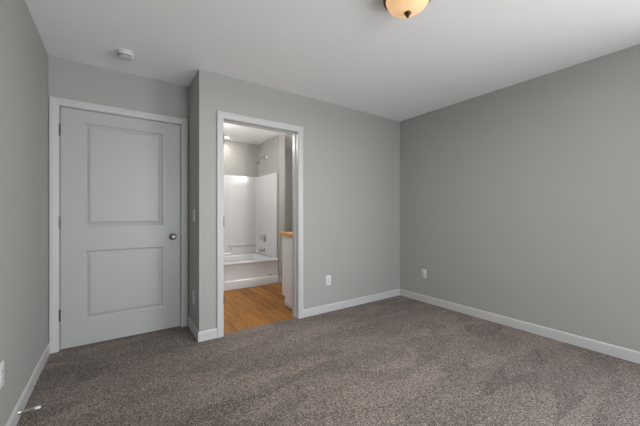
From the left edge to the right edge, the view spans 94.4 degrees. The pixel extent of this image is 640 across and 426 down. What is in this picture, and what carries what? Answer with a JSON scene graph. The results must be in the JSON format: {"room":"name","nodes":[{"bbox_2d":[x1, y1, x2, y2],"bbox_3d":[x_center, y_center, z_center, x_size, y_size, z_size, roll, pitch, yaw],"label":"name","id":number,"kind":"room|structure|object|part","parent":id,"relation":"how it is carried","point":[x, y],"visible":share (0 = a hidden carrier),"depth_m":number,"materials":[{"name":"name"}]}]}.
{"room":"empty bedroom","nodes":[
{"label":"empty bedroom","id":0,"kind":"room"},
{"bbox_2d":[0,0,47,425],"bbox_3d":[-0.605,-0.076,-0.021,0.115,2.440,6.098,0,0,-35],"label":"wall","id":1,"kind":"structure","parent":0,"point":[23,53],"depth_m":1.74,"materials":[{"name":"grey paint"}]},
{"bbox_2d":[0,360,3,388],"bbox_3d":[-1.523,0.772,1.416,0.008,0.117,0.071,0,0,-35],"label":"wall outlet","id":2,"kind":"object","parent":1,"relation":"attached to","point":[2,361],"visible":1,"depth_m":1.42,"materials":[{"name":"white plastic"}]},
{"bbox_2d":[5,343,49,425],"bbox_3d":[-0.548,1.100,0.008,0.012,0.088,5.851,0,0,-35],"label":"baseboard","id":3,"kind":"structure","parent":1,"relation":"attached to","point":[14,417],"depth_m":1.82,"materials":[{"name":"white paint"}]},
{"bbox_2d":[18,406,40,414],"bbox_3d":[-1.627,1.100,1.662,0.092,0.024,0.024,0,0,-35],"label":"door stop","id":4,"kind":"object","parent":1,"relation":"attached to","point":[36,407],"visible":1,"depth_m":1.66,"materials":[{"name":"silver metal"}]},
{"bbox_2d":[48,55,188,342],"bbox_3d":[-1.818,-0.076,2.777,1.069,2.440,0.115,0,0,-35],"label":"wall","id":5,"kind":"structure","parent":0,"point":[67,79],"depth_m":2.67,"materials":[{"name":"grey paint"}]},
{"bbox_2d":[49,96,187,353],"bbox_3d":[-1.782,0.091,2.721,1.055,2.106,0.017,0,0,-35],"label":"trim","id":6,"kind":"structure","parent":5,"relation":"attached to","point":[54,102],"depth_m":2.45,"materials":[{"name":"white paint"}]},
{"bbox_2d":[59,105,180,350],"bbox_3d":[-1.801,0.115,2.749,0.961,2.059,0.180,0,0,-35],"label":"door","id":7,"kind":"structure","parent":5,"relation":"in","point":[120,175],"depth_m":2.69,"materials":[{"name":"white paint"}]},
{"bbox_3d":[-1.449,0.227,2.924,0.066,0.066,0.066,0,0,-35],"label":"knob","id":8,"kind":"part","parent":7,"relation":"part of","materials":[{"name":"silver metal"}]},
{"bbox_2d":[189,75,195,326],"bbox_3d":[-1.235,-0.076,2.965,0.104,2.440,0.468,0,0,-35],"label":"wall","id":9,"kind":"structure","parent":0,"point":[192,87],"depth_m":2.88,"materials":[{"name":"grey paint"}]},
{"bbox_2d":[188,317,198,340],"bbox_3d":[-1.213,1.100,2.830,0.012,0.088,0.451,0,0,-35],"label":"baseboard","id":10,"kind":"structure","parent":9,"relation":"attached to","point":[193,329],"depth_m":2.81,"materials":[{"name":"white paint"}]},
{"bbox_2d":[224,140,291,231],"bbox_3d":[-1.217,-0.076,5.613,3.144,2.440,0.115,0,0,-35],"label":"wall","id":11,"kind":"structure","parent":0,"point":[240,158],"depth_m":5.48,"materials":[{"name":"grey paint"}]},
{"bbox_2d":[258,135,284,277],"bbox_3d":[-0.873,-0.076,5.249,0.105,2.440,0.875,0,0,-35],"label":"wall","id":12,"kind":"structure","parent":0,"point":[273,148],"depth_m":4.91,"materials":[{"name":"grey paint"}]},
{"bbox_2d":[196,69,399,331],"bbox_3d":[0.037,-0.076,3.490,2.794,2.440,0.115,0,0,-35],"label":"wall","id":13,"kind":"structure","parent":0,"point":[351,157],"depth_m":3.44,"materials":[{"name":"grey paint"}]},
{"bbox_2d":[217,110,302,337],"bbox_3d":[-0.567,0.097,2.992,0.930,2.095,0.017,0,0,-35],"label":"trim","id":14,"kind":"structure","parent":13,"relation":"attached to","point":[220,114],"depth_m":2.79,"materials":[{"name":"white paint"}]},
{"bbox_2d":[292,135,292,314],"bbox_3d":[-0.642,0.097,3.101,0.930,2.095,0.017,0,0,-35],"label":"trim","id":15,"kind":"structure","parent":13,"relation":"attached to","point":[292,135],"depth_m":3.33,"materials":[{"name":"white paint"}]},
{"bbox_2d":[198,289,399,341],"bbox_3d":[0.016,1.100,3.398,2.679,0.088,0.012,0,0,-35],"label":"baseboard","id":16,"kind":"structure","parent":13,"relation":"attached to","point":[210,334],"depth_m":3.51,"materials":[{"name":"white paint"}]},
{"bbox_2d":[326,275,330,285],"bbox_3d":[0.098,0.778,3.457,0.071,0.117,0.008,0,0,-35],"label":"wall outlet","id":17,"kind":"object","parent":13,"relation":"attached to","point":[328,277],"visible":1,"depth_m":3.45,"materials":[{"name":"white plastic"}]},
{"bbox_2d":[16,283,639,425],"bbox_3d":[0.562,1.169,1.996,4.098,0.050,7.860,0,0,-35],"label":"floor","id":18,"kind":"structure","parent":0,"point":[399,360],"depth_m":2.09,"materials":[{"name":"grey carpet"}]},
{"bbox_2d":[224,253,278,290],"bbox_3d":[-1.535,0.937,4.803,1.488,0.410,0.853,0,0,-35],"label":"bathtub","id":19,"kind":"object","parent":18,"relation":"on","point":[247,270],"visible":0.55,"depth_m":4.66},
{"bbox_2d":[224,172,277,257],"bbox_3d":[-1.545,0.026,4.817,1.488,1.411,0.818,0,0,-35],"label":"tub surround","id":20,"kind":"object","parent":19,"relation":"on","point":[250,203],"visible":0.6,"depth_m":5.30,"materials":[{"name":"white plastic"}]},
{"bbox_3d":[-1.698,-0.046,5.169,1.190,1.020,0.006,0,0,-35],"label":"raised panel","id":21,"kind":"part","parent":20,"relation":"part of","materials":[{"name":"white plastic"}]},
{"bbox_2d":[259,235,265,242],"bbox_3d":[-1.028,0.443,5.230,0.106,0.147,0.144,0,0,-35],"label":"shower valve","id":22,"kind":"object","parent":20,"relation":"attached to","point":[263,238],"visible":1,"depth_m":5.22,"materials":[{"name":"silver metal"}]},
{"bbox_2d":[282,236,291,308],"bbox_3d":[0.135,0.714,3.950,1.220,0.866,0.529,0,0,-35],"label":"vanity cabinet","id":23,"kind":"object","parent":18,"relation":"on","point":[286,241],"visible":0.09,"depth_m":3.67,"materials":[{"name":"white paint"}]},
{"bbox_3d":[-0.316,0.659,3.907,0.397,0.740,0.018,0,0,-35],"label":"door","id":24,"kind":"part","parent":23,"relation":"part of","materials":[{"name":"white paint"}]},
{"bbox_2d":[280,232,291,236],"bbox_3d":[0.143,0.259,3.945,1.252,0.042,0.512,0,0,-35],"label":"countertop","id":25,"kind":"structure","parent":23,"relation":"on","point":[289,234],"depth_m":3.69,"materials":[{"name":"brown wood"}]},
{"bbox_3d":[-0.331,1.127,3.559,0.010,0.040,0.416,0,0,-35],"label":"moulding","id":26,"kind":"part","parent":23,"relation":"part of","materials":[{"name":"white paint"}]},
{"bbox_2d":[25,0,639,148],"bbox_3d":[0.562,-1.346,1.996,4.328,0.100,8.090,0,0,-35],"label":"ceiling","id":27,"kind":"structure","parent":0,"point":[358,55],"depth_m":2.22,"materials":[{"name":"white paint"}]},
{"bbox_2d":[117,49,133,60],"bbox_3d":[-1.565,-1.272,2.386,0.120,0.048,0.120,0,0,-35],"label":"smoke detector","id":28,"kind":"object","parent":27,"relation":"attached to","point":[124,54],"visible":1,"depth_m":2.35,"materials":[{"name":"white plastic"}]},
{"bbox_2d":[383,0,429,18],"bbox_3d":[0.514,-1.222,1.738,0.284,0.147,0.284,0,0,-35],"label":"ceiling light","id":29,"kind":"object","parent":27,"relation":"attached to","point":[403,9],"visible":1,"depth_m":1.72,"materials":[{"name":"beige glass"}]},
{"bbox_2d":[400,44,639,351],"bbox_3d":[2.739,-0.076,1.935,0.115,2.440,5.515,0,0,-35],"label":"wall","id":30,"kind":"structure","parent":0,"point":[520,201],"depth_m":2.82,"materials":[{"name":"grey paint"}]},
{"bbox_2d":[422,269,425,278],"bbox_3d":[1.348,0.780,3.841,0.008,0.117,0.071,0,0,-35],"label":"wall outlet","id":31,"kind":"object","parent":30,"relation":"attached to","point":[423,270],"visible":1,"depth_m":3.83,"materials":[{"name":"white plastic"}]},
{"bbox_2d":[400,289,639,363],"bbox_3d":[2.654,1.100,1.946,0.012,0.088,5.400,0,0,-35],"label":"baseboard","id":32,"kind":"structure","parent":30,"relation":"attached to","point":[605,348],"depth_m":2.80,"materials":[{"name":"white paint"}]}
]}

